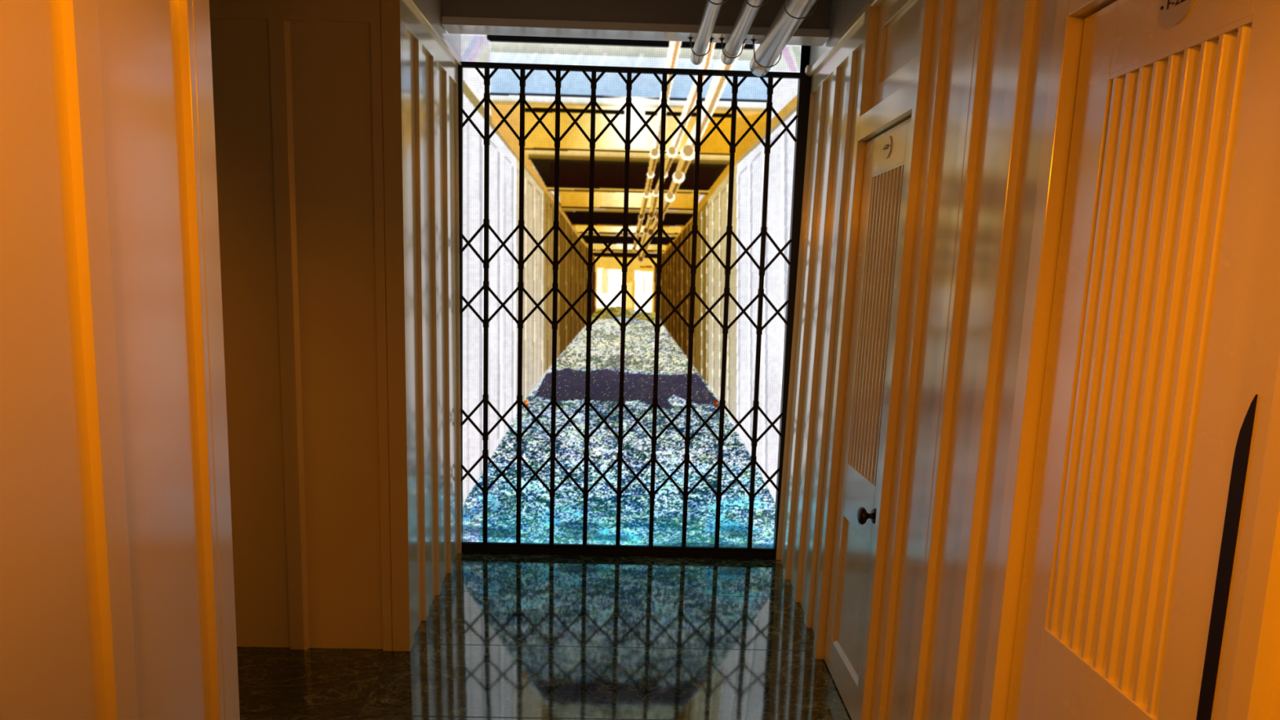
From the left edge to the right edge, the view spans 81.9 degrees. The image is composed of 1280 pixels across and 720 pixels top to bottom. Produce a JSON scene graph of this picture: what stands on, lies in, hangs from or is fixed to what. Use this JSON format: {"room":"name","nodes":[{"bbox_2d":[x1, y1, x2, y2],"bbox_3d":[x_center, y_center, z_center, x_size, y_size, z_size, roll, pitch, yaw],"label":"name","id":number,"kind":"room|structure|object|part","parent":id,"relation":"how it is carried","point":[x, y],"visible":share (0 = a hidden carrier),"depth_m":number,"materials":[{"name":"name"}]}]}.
{"room":"ship corridor","nodes":[
{"label":"ship corridor","id":0,"kind":"room"},
{"bbox_2d":[0,0,239,719],"bbox_3d":[-0.922,0.144,-0.147,0.126,3.364,3.507,1,6,-1],"label":"wall","id":1,"kind":"structure","parent":0,"point":[117,597],"depth_m":1.26,"materials":[{"name":"beige paint"}]},
{"bbox_2d":[208,0,411,651],"bbox_3d":[-1.892,-0.312,2.907,1.964,3.180,0.090,1,6,-1],"label":"wall","id":2,"kind":"structure","parent":0,"point":[308,100],"depth_m":2.90,"materials":[{"name":"beige paint"}]},
{"bbox_2d":[401,0,463,648],"bbox_3d":[-0.967,-0.397,3.472,0.098,3.085,1.180,1,6,-1],"label":"wall","id":3,"kind":"structure","parent":0,"point":[430,95],"depth_m":3.32,"materials":[{"name":"beige paint"}]},
{"bbox_2d":[406,0,462,65],"bbox_3d":[-0.913,-1.452,3.240,0.048,0.039,0.970,1,6,-1],"label":"crown molding","id":4,"kind":"structure","parent":3,"relation":"attached to","point":[415,4],"depth_m":3.21,"materials":[{"name":"beige paint"}]},
{"bbox_2d":[457,61,811,559],"bbox_3d":[-0.055,-0.210,3.886,1.792,2.562,0.049,1,6,-1],"label":"gate","id":5,"kind":"object","parent":3,"relation":"attached to","point":[802,116],"visible":0.99,"depth_m":3.86,"materials":[{"name":"black metal"}]},
{"bbox_3d":[-0.941,-0.223,3.864,0.020,2.545,0.024,1,6,-1],"label":"post","id":6,"kind":"part","parent":5,"relation":"part of","materials":[{"name":"black metal"}]},
{"bbox_3d":[0.804,-0.185,3.905,0.074,2.556,0.045,1,6,-1],"label":"latch post","id":7,"kind":"part","parent":5,"relation":"part of","materials":[{"name":"black metal"}]},
{"bbox_2d":[441,16,830,45],"bbox_3d":[-0.015,-1.536,3.447,1.782,0.036,0.130,1,6,-1],"label":"beam","id":8,"kind":"structure","parent":3,"relation":"attached to","point":[452,24],"depth_m":3.40,"materials":[{"name":"beige paint"}]},
{"bbox_2d":[687,0,727,65],"bbox_3d":[0.329,-1.184,0.841,0.126,0.086,5.681,1,6,-1],"label":"ceiling pipe","id":9,"kind":"object","parent":8,"relation":"attached to","point":[712,9],"visible":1,"depth_m":3.19,"materials":[{"name":"metal"}]},
{"bbox_2d":[719,0,768,65],"bbox_3d":[0.479,-1.176,0.827,0.132,0.091,5.646,1,6,-1],"label":"ceiling pipe","id":10,"kind":"object","parent":8,"relation":"attached to","point":[749,9],"visible":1,"depth_m":3.16,"materials":[{"name":"metal"}]},
{"bbox_2d":[749,0,817,76],"bbox_3d":[0.646,-1.156,0.854,0.166,0.128,5.691,1,6,-1],"label":"ceiling pipe","id":11,"kind":"object","parent":8,"relation":"attached to","point":[792,13],"visible":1,"depth_m":3.10,"materials":[{"name":"metal"}]},
{"bbox_2d":[236,552,851,719],"bbox_3d":[-0.864,1.553,1.239,4.200,0.435,6.150,1,6,-1],"label":"floor","id":12,"kind":"structure","parent":0,"point":[505,636],"depth_m":3.03,"materials":[{"name":"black stone"}]},
{"bbox_2d":[800,45,810,74],"bbox_3d":[-0.017,-0.457,3.982,2.100,3.026,0.105,1,6,-1],"label":"wall","id":13,"kind":"structure","parent":0,"point":[805,50],"depth_m":3.82,"materials":[{"name":"black fabric"}]},
{"bbox_2d":[461,34,801,547],"bbox_3d":[-0.086,-0.325,3.978,1.767,2.750,0.068,1,6,-1],"label":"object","id":14,"kind":"object","parent":13,"relation":"attached to","point":[504,87],"visible":0.72,"depth_m":3.94,"materials":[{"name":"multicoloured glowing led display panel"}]},
{"bbox_2d":[808,0,869,65],"bbox_3d":[0.962,-1.394,0.969,0.068,0.450,6.000,1,6,-1],"label":"wall","id":15,"kind":"structure","parent":0,"point":[842,12],"depth_m":3.31,"materials":[{"name":"beige paint"}]},
{"bbox_2d":[804,64,813,75],"bbox_3d":[0.860,-1.467,3.732,0.043,0.048,0.042,1,6,-1],"label":"cornice block","id":16,"kind":"object","parent":15,"relation":"attached to","point":[808,67],"visible":0.69,"depth_m":3.72,"materials":[{"name":"beige paint"}]},
{"bbox_2d":[808,0,886,76],"bbox_3d":[0.926,-1.142,0.885,0.049,0.039,5.780,1,6,-1],"label":"crown molding","id":17,"kind":"structure","parent":15,"relation":"attached to","point":[860,17],"depth_m":3.14,"materials":[{"name":"beige paint"}]},
{"bbox_2d":[775,0,1279,719],"bbox_3d":[0.894,0.267,1.151,0.176,2.934,6.000,1,6,-1],"label":"wall","id":18,"kind":"structure","parent":0,"point":[989,60],"depth_m":2.07,"materials":[{"name":"beige paint"}]},
{"bbox_2d":[823,117,911,719],"bbox_3d":[0.817,0.249,2.674,0.129,2.125,0.563,1,6,-1],"label":"door","id":19,"kind":"structure","parent":18,"relation":"in","point":[886,162],"depth_m":2.71,"materials":[{"name":"beige paint"}]},
{"bbox_3d":[0.801,0.889,2.762,0.039,0.524,0.322,1,6,-1],"label":"panel","id":20,"kind":"part","parent":19,"relation":"part of","materials":[{"name":"beige paint"}]},
{"bbox_3d":[0.775,0.535,2.531,0.053,0.061,0.061,1,6,-1],"label":"knob","id":21,"kind":"part","parent":19,"relation":"part of","materials":[{"name":"brown metal"}]},
{"bbox_3d":[0.852,-0.119,2.652,0.045,1.094,0.322,1,6,-1],"label":"fluted panel","id":22,"kind":"part","parent":19,"relation":"part of","materials":[{"name":"beige paint"}]},
{"bbox_3d":[0.871,-0.748,2.593,0.007,0.078,0.078,1,6,-1],"label":"number plate","id":23,"kind":"part","parent":19,"relation":"part of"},
{"bbox_2d":[813,0,934,719],"bbox_3d":[0.846,-0.023,2.659,0.161,2.691,0.639,1,6,-1],"label":"door frame","id":24,"kind":"structure","parent":18,"relation":"attached to","point":[897,34],"depth_m":2.55,"materials":[{"name":"beige paint"}]},
{"bbox_2d":[979,0,1279,719],"bbox_3d":[0.867,0.169,1.290,0.163,2.771,0.675,1,6,-1],"label":"door frame","id":25,"kind":"structure","parent":18,"relation":"attached to","point":[1258,642],"depth_m":1.53,"materials":[{"name":"beige paint"}]},
{"bbox_2d":[1005,0,1279,719],"bbox_3d":[0.858,0.446,1.306,0.091,2.214,0.599,1,6,-1],"label":"door","id":26,"kind":"structure","parent":18,"relation":"in","point":[1163,350],"depth_m":1.25,"materials":[{"name":"beige paint"}]},
{"bbox_3d":[0.894,-0.597,1.225,0.007,0.078,0.078,1,6,-1],"label":"number plate","id":27,"kind":"part","parent":26,"relation":"part of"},
{"bbox_3d":[-0.775,-1.688,0.882,4.200,0.080,6.150,1,6,-1],"label":"ceiling","id":28,"kind":"structure","parent":0,"visible":0},
{"bbox_2d":[442,0,831,29],"bbox_3d":[-0.009,-1.733,3.413,1.782,0.364,0.075,1,6,-1],"label":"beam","id":29,"kind":"structure","parent":28,"relation":"attached to","point":[651,11],"depth_m":3.39,"materials":[{"name":"brown paint"}]}
]}

